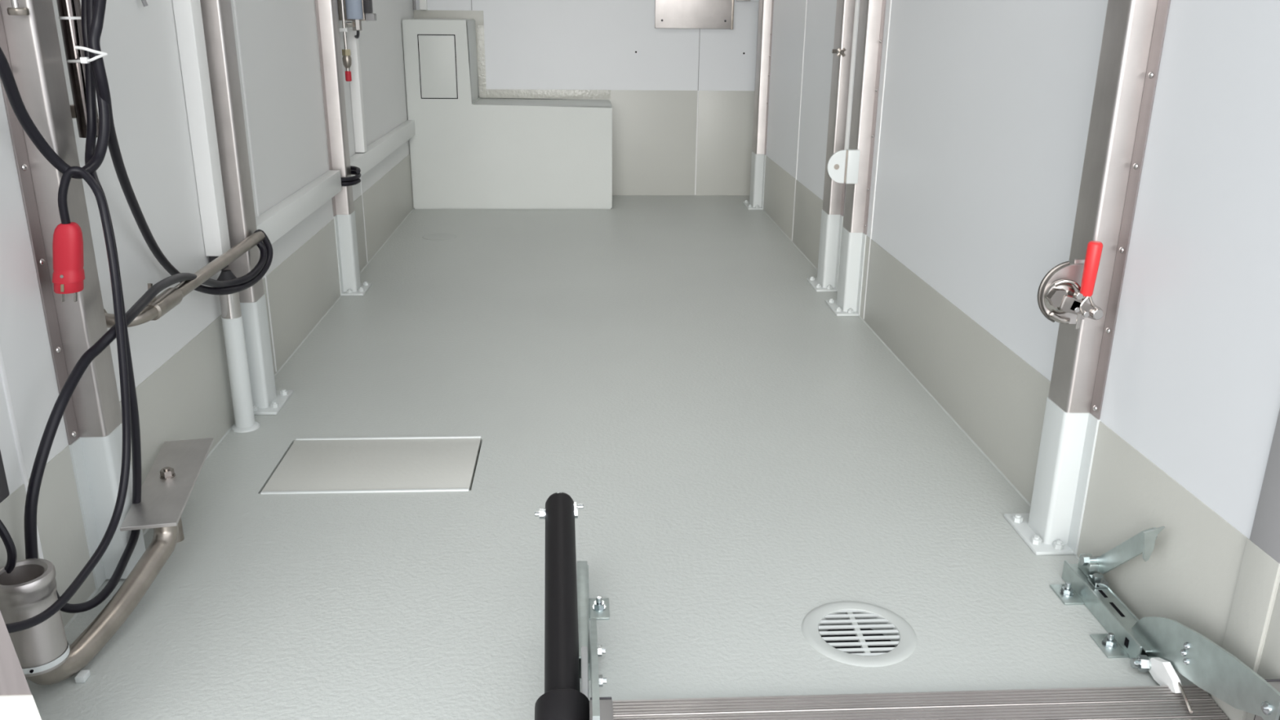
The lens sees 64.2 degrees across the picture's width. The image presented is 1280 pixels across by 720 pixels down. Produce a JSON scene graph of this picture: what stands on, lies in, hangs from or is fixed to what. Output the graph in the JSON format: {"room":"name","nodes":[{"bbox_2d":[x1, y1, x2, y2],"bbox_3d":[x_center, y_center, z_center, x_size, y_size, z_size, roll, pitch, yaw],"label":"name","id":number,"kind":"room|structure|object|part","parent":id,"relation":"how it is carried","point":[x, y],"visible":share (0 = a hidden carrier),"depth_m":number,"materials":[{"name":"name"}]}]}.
{"room":"cargo space","nodes":[
{"label":"cargo space","id":0,"kind":"room"},
{"bbox_2d":[0,0,413,626],"bbox_3d":[-1.039,-1.025,3.064,0.053,1.880,4.466,0,19,-3],"label":"wall","id":1,"kind":"structure","parent":0,"point":[179,357],"depth_m":2.09,"materials":[{"name":"laminate"}]},
{"bbox_2d":[0,450,17,573],"bbox_3d":[-0.890,0.221,1.398,0.044,0.192,0.072,0,19,-3],"label":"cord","id":2,"kind":"object","parent":1,"relation":"attached to","point":[10,546],"visible":0.98,"depth_m":1.41,"materials":[{"name":"black plastic"}]},
{"bbox_3d":[-0.903,-0.501,1.088,0.004,1.580,0.378,0,19,-3],"label":"wall panel","id":3,"kind":"part","parent":1,"relation":"part of","materials":[{"name":"laminate"}]},
{"bbox_2d":[0,610,41,719],"bbox_3d":[-0.846,-0.320,0.979,0.284,1.850,0.014,0,19,-3],"label":"trim","id":4,"kind":"structure","parent":1,"relation":"attached to","point":[17,702],"depth_m":1.23,"materials":[{"name":"silver metal"}]},
{"bbox_2d":[0,0,110,178],"bbox_3d":[-0.855,-0.476,1.431,0.043,0.452,0.292,5,20,14],"label":"power cable","id":5,"kind":"object","parent":1,"relation":"attached to","point":[8,81],"visible":0.8,"depth_m":1.50,"materials":[{"name":"black rubber"}]},
{"bbox_2d":[56,0,98,137],"bbox_3d":[-0.895,-0.882,1.468,0.060,1.103,0.034,0,19,-3],"label":"tube","id":6,"kind":"object","parent":1,"relation":"attached to","point":[68,11],"visible":0.63,"depth_m":1.59,"materials":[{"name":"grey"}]},
{"bbox_3d":[-0.948,-0.763,1.848,0.004,1.580,1.228,0,19,-3],"label":"wall panel","id":7,"kind":"part","parent":1,"relation":"part of","materials":[{"name":"laminate"}]},
{"bbox_2d":[141,0,148,6],"bbox_3d":[-0.942,-0.705,1.916,0.024,0.077,0.009,-16,25,-40],"label":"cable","id":8,"kind":"object","parent":1,"relation":"attached to","point":[144,3],"visible":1,"depth_m":1.93,"materials":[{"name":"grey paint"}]},
{"bbox_2d":[103,231,265,328],"bbox_3d":[-0.912,-0.193,2.079,0.086,0.068,0.710,0,19,-3],"label":"grab bar","id":9,"kind":"object","parent":1,"relation":"attached to","point":[162,304],"visible":0.7,"depth_m":1.95,"materials":[{"name":"metal"}]},
{"bbox_2d":[172,0,230,270],"bbox_3d":[-0.939,-0.898,2.064,0.038,1.463,0.058,0,19,-3],"label":"duct","id":10,"kind":"object","parent":1,"relation":"attached to","point":[188,13],"visible":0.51,"depth_m":2.18,"materials":[{"name":"white plastic"}]},
{"bbox_3d":[-1.016,-1.169,3.023,0.004,1.580,1.258,0,19,-3],"label":"wall panel","id":11,"kind":"part","parent":1,"relation":"part of","materials":[{"name":"laminate"}]},
{"bbox_2d":[255,169,342,253],"bbox_3d":[-0.985,-0.443,2.943,0.036,0.068,0.942,0,19,-3],"label":"wall rail","id":12,"kind":"object","parent":1,"relation":"attached to","point":[277,220],"visible":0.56,"depth_m":2.89,"materials":[{"name":"white plastic"}]},
{"bbox_2d":[339,0,351,81],"bbox_3d":[-1.018,-1.256,3.459,0.041,0.600,0.031,0,19,-3],"label":"gas line","id":13,"kind":"object","parent":1,"relation":"attached to","point":[346,53],"visible":0.88,"depth_m":3.52,"materials":[{"name":"silver metal"}]},
{"bbox_2d":[337,0,376,38],"bbox_3d":[-0.987,-1.272,3.511,0.130,0.318,0.122,11,22,29],"label":"valve","id":14,"kind":"object","parent":1,"relation":"attached to","point":[355,11],"visible":0.99,"depth_m":3.50,"materials":[{"name":"blue paint"}]},
{"bbox_2d":[346,28,367,152],"bbox_3d":[-1.034,-0.980,3.721,0.034,0.434,0.047,0,19,-3],"label":"duct","id":15,"kind":"object","parent":1,"relation":"attached to","point":[356,86],"visible":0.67,"depth_m":3.71,"materials":[{"name":"white plastic"}]},
{"bbox_3d":[-1.094,-1.627,4.347,0.004,1.580,1.544,0,19,-3],"label":"wall panel","id":16,"kind":"part","parent":1,"relation":"part of","materials":[{"name":"laminate"}]},
{"bbox_2d":[350,120,415,176],"bbox_3d":[-1.061,-0.881,4.220,0.034,0.070,1.461,0,19,-3],"label":"wall rail","id":17,"kind":"object","parent":1,"relation":"attached to","point":[386,144],"visible":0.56,"depth_m":4.14,"materials":[{"name":"white plastic"}]},
{"bbox_2d":[413,0,416,9],"bbox_3d":[-1.123,-2.186,4.956,0.013,0.916,0.014,0,19,-3],"label":"conduit","id":18,"kind":"object","parent":1,"relation":"attached to","point":[414,1],"visible":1,"depth_m":5.09,"materials":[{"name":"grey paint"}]},
{"bbox_2d":[413,0,759,195],"bbox_3d":[-0.267,-1.751,5.196,1.844,1.880,0.054,0,19,-3],"label":"wall","id":19,"kind":"structure","parent":0,"point":[682,100],"depth_m":5.27,"materials":[{"name":"laminate"}]},
{"bbox_2d":[419,0,427,9],"bbox_3d":[-1.078,-2.186,4.957,0.034,0.916,0.030,0,19,-3],"label":"duct","id":20,"kind":"object","parent":19,"relation":"attached to","point":[423,3],"visible":1,"depth_m":5.09,"materials":[{"name":"white plastic"}]},
{"bbox_3d":[-0.989,-1.988,5.049,0.288,1.349,0.004,0,19,-3],"label":"wall panel","id":21,"kind":"part","parent":19,"relation":"part of","materials":[{"name":"laminate"}]},
{"bbox_3d":[-0.267,-1.994,5.089,1.153,1.349,0.004,0,19,-3],"label":"wall panel","id":22,"kind":"part","parent":19,"relation":"part of","materials":[{"name":"plastic"}]},
{"bbox_2d":[654,0,733,29],"bbox_3d":[0.278,-1.878,5.146,0.402,0.397,0.024,0,19,-3],"label":"wall plate","id":23,"kind":"object","parent":19,"relation":"attached to","point":[668,14],"visible":1,"depth_m":5.18,"materials":[{"name":"silver metal"}]},
{"bbox_3d":[0.459,-2.001,5.130,0.297,1.349,0.004,0,19,-3],"label":"wall panel","id":24,"kind":"part","parent":19,"relation":"part of","materials":[{"name":"laminate"}]},
{"bbox_2d":[25,195,1194,719],"bbox_3d":[-0.155,-0.117,3.429,1.744,0.124,4.366,0,19,-3],"label":"floor","id":25,"kind":"structure","parent":0,"point":[744,456],"depth_m":2.04,"materials":[{"name":"grey plastic"}]},
{"bbox_2d":[0,0,145,589],"bbox_3d":[-0.900,-0.504,1.506,0.048,1.845,0.138,0,19,-3],"label":"steel post","id":26,"kind":"object","parent":25,"relation":"on","point":[29,44],"visible":0.77,"depth_m":1.61,"materials":[{"name":"silver metal"}]},
{"bbox_2d":[6,0,29,15],"bbox_3d":[-0.886,-0.548,1.436,0.027,0.118,0.027,0,19,-3],"label":"bolt","id":27,"kind":"object","parent":26,"relation":"attached to","point":[15,10],"visible":1,"depth_m":1.44,"materials":[{"name":"silver metal"}]},
{"bbox_2d":[6,7,29,15],"bbox_3d":[-0.886,-0.497,1.454,0.027,0.010,0.027,0,19,-3],"label":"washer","id":28,"kind":"object","parent":26,"relation":"attached to","point":[11,11],"depth_m":1.44,"materials":[{"name":"metal"}]},
{"bbox_2d":[5,166,131,633],"bbox_3d":[-0.834,0.045,1.417,0.119,0.566,0.447,0,19,-3],"label":"cord","id":29,"kind":"object","parent":26,"relation":"hanging from","point":[68,274],"visible":1,"depth_m":1.54,"materials":[{"name":"black rubber"}]},
{"bbox_2d":[56,0,141,613],"bbox_3d":[-0.842,-0.165,1.522,0.077,1.098,0.342,1,19,1],"label":"power cable","id":30,"kind":"object","parent":26,"relation":"hanging from","point":[91,97],"visible":0.63,"depth_m":1.60,"materials":[{"name":"black rubber"}]},
{"bbox_2d":[0,437,213,684],"bbox_3d":[-0.849,0.293,1.726,0.148,0.204,0.677,0,19,-3],"label":"bracket","id":31,"kind":"object","parent":25,"relation":"on","point":[43,651],"visible":0.98,"depth_m":1.57,"materials":[{"name":"silver metal"}]},
{"bbox_2d":[0,558,69,676],"bbox_3d":[-0.858,0.363,1.435,0.082,0.146,0.082,0,19,-3],"label":"cup","id":32,"kind":"object","parent":31,"relation":"on","point":[29,589],"depth_m":1.42,"materials":[{"name":"silver metal"}]},
{"bbox_3d":[-0.855,0.219,1.861,0.091,0.006,0.364,-4,19,-12],"label":"plate","id":33,"kind":"part","parent":31,"relation":"part of","materials":[{"name":"metal"}]},
{"bbox_2d":[217,269,259,432],"bbox_3d":[-0.934,-0.021,2.359,0.063,0.382,0.064,0,19,-3],"label":"pipe","id":34,"kind":"object","parent":25,"relation":"on","point":[232,317],"visible":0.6,"depth_m":2.35,"materials":[{"name":"grey"}]},
{"bbox_2d":[200,0,293,414],"bbox_3d":[-0.926,-0.763,2.263,0.085,1.849,0.159,0,19,-3],"label":"steel post","id":35,"kind":"object","parent":25,"relation":"on","point":[217,15],"visible":0.79,"depth_m":2.35,"materials":[{"name":"silver metal"}]},
{"bbox_2d":[24,0,273,559],"bbox_3d":[-0.856,-0.293,1.862,0.159,1.078,1.091,1,19,0],"label":"power cable","id":36,"kind":"object","parent":35,"relation":"attached to","point":[239,284],"visible":0.88,"depth_m":1.59,"materials":[{"name":"black rubber"}]},
{"bbox_2d":[66,45,107,63],"bbox_3d":[-0.855,-0.464,1.550,0.096,0.028,0.037,10,21,25],"label":"cable tie","id":37,"kind":"object","parent":36,"relation":"attached to","point":[82,60],"visible":1,"depth_m":1.53,"materials":[{"name":"white plastic"}]},
{"bbox_3d":[-0.935,0.106,2.566,0.084,0.008,0.153,0,19,-3],"label":"plate","id":38,"kind":"part","parent":35,"relation":"part of","materials":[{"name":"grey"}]},
{"bbox_2d":[314,0,371,295],"bbox_3d":[-0.986,-1.119,3.293,0.086,1.849,0.154,0,19,-3],"label":"steel post","id":39,"kind":"object","parent":25,"relation":"on","point":[326,11],"depth_m":3.39,"materials":[{"name":"silver metal"}]},
{"bbox_3d":[-0.990,-0.624,3.458,0.085,0.050,0.139,0,19,-3],"label":"cable coil","id":40,"kind":"part","parent":39,"relation":"part of","materials":[{"name":"black rubber"}]},
{"bbox_3d":[-0.999,-0.249,3.596,0.077,0.008,0.148,0,19,-3],"label":"plate","id":41,"kind":"part","parent":39,"relation":"part of","materials":[{"name":"grey metal"}]},
{"bbox_2d":[260,435,481,493],"bbox_3d":[-0.576,0.240,2.242,0.426,0.034,0.284,0,19,-3],"label":"floor hatch","id":42,"kind":"object","parent":25,"relation":"on","point":[311,465],"visible":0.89,"depth_m":2.23,"materials":[{"name":"grey metal"}]},
{"bbox_2d":[422,232,457,240],"bbox_3d":[-0.873,-0.537,4.447,0.156,0.004,0.156,0,19,-3],"label":"disc","id":43,"kind":"object","parent":25,"relation":"on","point":[440,236],"visible":1,"depth_m":4.44,"materials":[{"name":"grey metal"}]},
{"bbox_2d":[401,18,612,208],"bbox_3d":[-0.636,-1.234,5.110,0.982,0.890,0.401,0,19,-3],"label":"box","id":44,"kind":"object","parent":25,"relation":"on","point":[468,150],"visible":1,"depth_m":4.97,"materials":[{"name":"white"}]},
{"bbox_3d":[-0.957,-1.387,4.829,0.167,0.285,0.005,0,19,-3],"label":"access panel","id":45,"kind":"part","parent":44,"relation":"part of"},
{"bbox_2d":[577,560,609,680],"bbox_3d":[-0.075,0.414,1.652,0.054,0.040,0.287,0,19,-3],"label":"bracket","id":46,"kind":"object","parent":25,"relation":"on","point":[597,607],"visible":0.8,"depth_m":1.68,"materials":[{"name":"metal"}]},
{"bbox_3d":[-0.093,0.397,1.646,0.018,0.004,0.278,0,19,-3],"label":"plate","id":47,"kind":"part","parent":46,"relation":"part of","materials":[{"name":"metal"}]},
{"bbox_2d":[742,0,773,209],"bbox_3d":[0.585,-1.658,4.908,0.076,1.849,0.199,0,19,-3],"label":"steel post","id":48,"kind":"object","parent":25,"relation":"on","point":[762,61],"visible":1,"depth_m":4.99,"materials":[{"name":"silver metal"}]},
{"bbox_3d":[0.575,-0.789,5.211,0.075,0.008,0.193,0,19,-3],"label":"plate","id":49,"kind":"part","parent":48,"relation":"part of","materials":[{"name":"grey metal"}]},
{"bbox_2d":[806,0,855,291],"bbox_3d":[0.673,-1.144,3.419,0.076,1.849,0.179,0,19,-3],"label":"steel post","id":50,"kind":"object","parent":25,"relation":"on","point":[833,199],"visible":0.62,"depth_m":3.54,"materials":[{"name":"silver metal"}]},
{"bbox_3d":[0.662,-0.275,3.722,0.075,0.008,0.173,0,19,-3],"label":"plate","id":51,"kind":"part","parent":50,"relation":"part of","materials":[{"name":"grey metal"}]},
{"bbox_2d":[831,48,845,57],"bbox_3d":[0.660,-1.028,3.406,0.028,0.028,0.054,-14,24,-36],"label":"screw","id":52,"kind":"object","parent":50,"relation":"attached to","point":[833,51],"visible":1,"depth_m":3.39,"materials":[{"name":"metal"}]},
{"bbox_2d":[825,0,886,315],"bbox_3d":[0.689,-1.045,3.132,0.076,1.849,0.179,0,19,-3],"label":"steel post","id":53,"kind":"object","parent":25,"relation":"on","point":[872,12],"visible":1,"depth_m":3.22,"materials":[{"name":"silver metal"}]},
{"bbox_3d":[0.679,-0.176,3.435,0.075,0.008,0.173,0,19,-3],"label":"plate","id":54,"kind":"part","parent":53,"relation":"part of","materials":[{"name":"grey metal"}]},
{"bbox_2d":[826,149,860,183],"bbox_3d":[0.634,-0.606,3.192,0.097,0.104,0.026,0,19,-3],"label":"tab","id":55,"kind":"object","parent":53,"relation":"attached to","point":[842,166],"visible":1,"depth_m":3.18,"materials":[{"name":"grey plastic"}]},
{"bbox_2d":[801,600,916,666],"bbox_3d":[0.353,0.452,1.653,0.184,0.032,0.184,0,19,-3],"label":"floor drain","id":56,"kind":"object","parent":25,"relation":"on","point":[845,615],"visible":0.98,"depth_m":1.65,"materials":[{"name":"grey plastic"}]},
{"bbox_2d":[581,616,1279,719],"bbox_3d":[0.389,0.544,1.180,0.912,0.183,0.930,0,19,-3],"label":"ramp","id":57,"kind":"object","parent":25,"relation":"on","point":[1174,646],"visible":0.98,"depth_m":1.45,"materials":[{"name":"metal"}]},
{"bbox_2d":[534,491,589,719],"bbox_3d":[-0.108,0.410,1.383,0.078,0.210,0.640,-1,19,-4],"label":"bar","id":58,"kind":"object","parent":57,"relation":"attached to","point":[562,699],"visible":1,"depth_m":1.42,"materials":[{"name":"black rubber"}]},
{"bbox_3d":[-0.063,0.433,1.417,0.009,0.135,0.360,0,19,-3],"label":"swing arm","id":59,"kind":"part","parent":57,"relation":"part of","materials":[{"name":"metal"}]},
{"bbox_3d":[-0.032,0.577,1.000,0.029,0.116,0.615,0,19,-3],"label":"rail","id":60,"kind":"part","parent":57,"relation":"part of","materials":[{"name":"metal"}]},
{"bbox_2d":[1147,656,1152,671],"bbox_3d":[0.777,0.461,1.547,0.016,0.021,0.021,2,19,4],"label":"washer","id":61,"kind":"object","parent":57,"relation":"in","point":[1149,658],"depth_m":1.54,"materials":[{"name":"metal"}]},
{"bbox_3d":[0.792,0.430,1.451,0.004,0.135,0.330,0,19,-3],"label":"swing arm","id":62,"kind":"part","parent":57,"relation":"part of","materials":[{"name":"metal"}]},
{"bbox_3d":[0.838,0.570,1.048,0.030,0.116,0.615,0,19,-3],"label":"rail","id":63,"kind":"part","parent":57,"relation":"part of","materials":[{"name":"metal"}]},
{"bbox_2d":[1004,0,1170,555],"bbox_3d":[0.776,-0.536,1.658,0.076,1.849,0.159,0,19,-3],"label":"steel post","id":64,"kind":"object","parent":25,"relation":"on","point":[1135,30],"visible":1,"depth_m":1.75,"materials":[{"name":"silver metal"}]},
{"bbox_3d":[0.766,0.333,1.961,0.075,0.008,0.153,0,19,-3],"label":"plate","id":65,"kind":"part","parent":64,"relation":"part of","materials":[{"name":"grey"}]},
{"bbox_2d":[1037,240,1102,328],"bbox_3d":[0.730,-0.129,1.715,0.098,0.151,0.060,0,19,-3],"label":"handle","id":66,"kind":"object","parent":64,"relation":"attached to","point":[1064,292],"visible":1,"depth_m":1.71,"materials":[{"name":"silver metal"}]},
{"bbox_3d":[0.717,-0.112,1.737,0.066,0.105,0.009,0,19,-3],"label":"round plate","id":67,"kind":"part","parent":66,"relation":"part of","materials":[{"name":"silver metal"}]},
{"bbox_3d":[0.747,-0.086,1.715,0.058,0.038,0.006,0,19,-3],"label":"link plate","id":68,"kind":"part","parent":66,"relation":"part of","materials":[{"name":"silver metal"}]},
{"bbox_3d":[0.745,-0.094,1.709,0.019,0.044,0.005,0,19,-3],"label":"fork arm","id":69,"kind":"part","parent":66,"relation":"part of","materials":[{"name":"silver metal"}]},
{"bbox_3d":[0.763,-0.091,1.711,0.032,0.051,0.005,0,19,-3],"label":"fork arm","id":70,"kind":"part","parent":66,"relation":"part of","materials":[{"name":"silver metal"}]},
{"bbox_2d":[1049,525,1164,658],"bbox_3d":[0.764,0.334,1.659,0.081,0.203,0.260,0,19,-3],"label":"bracket","id":71,"kind":"object","parent":25,"relation":"on","point":[1084,584],"visible":0.98,"depth_m":1.68,"materials":[{"name":"metal"}]},
{"bbox_3d":[0.794,0.310,1.679,0.004,0.156,0.164,0,19,-3],"label":"latch lever","id":72,"kind":"part","parent":71,"relation":"part of","materials":[{"name":"metal"}]},
{"bbox_3d":[0.793,0.285,1.582,0.031,0.060,0.004,0,19,-3],"label":"lever blade","id":73,"kind":"part","parent":71,"relation":"part of","materials":[{"name":"metal"}]},
{"bbox_2d":[751,0,1279,719],"bbox_3d":[0.747,-1.051,3.196,0.053,1.880,4.396,0,19,-3],"label":"wall","id":74,"kind":"structure","parent":0,"point":[984,111],"depth_m":1.90,"materials":[{"name":"laminate"}]},
{"bbox_3d":[0.641,-1.703,4.623,0.004,1.580,1.164,0,19,-3],"label":"wall panel","id":75,"kind":"part","parent":74,"relation":"part of","materials":[{"name":"laminate"}]},
{"bbox_3d":[0.706,-1.321,3.516,0.004,1.580,1.178,0,19,-3],"label":"wall panel","id":76,"kind":"part","parent":74,"relation":"part of","materials":[{"name":"laminate"}]},
{"bbox_2d":[844,0,860,149],"bbox_3d":[0.705,-1.340,3.223,0.018,1.348,0.018,0,19,-3],"label":"conduit","id":77,"kind":"object","parent":74,"relation":"attached to","point":[857,2],"visible":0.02,"depth_m":3.35,"materials":[{"name":"white plastic"}]},
{"bbox_3d":[0.794,-0.802,2.016,0.004,1.580,1.998,0,19,-3],"label":"wall panel","id":78,"kind":"part","parent":74,"relation":"part of","materials":[{"name":"laminate"}]},
{"bbox_2d":[1210,408,1279,719],"bbox_3d":[0.868,-0.335,1.122,0.056,1.880,0.140,0,19,-3],"label":"trim","id":79,"kind":"structure","parent":74,"relation":"attached to","point":[1260,571],"depth_m":1.36,"materials":[{"name":"grey paint"}]}
]}

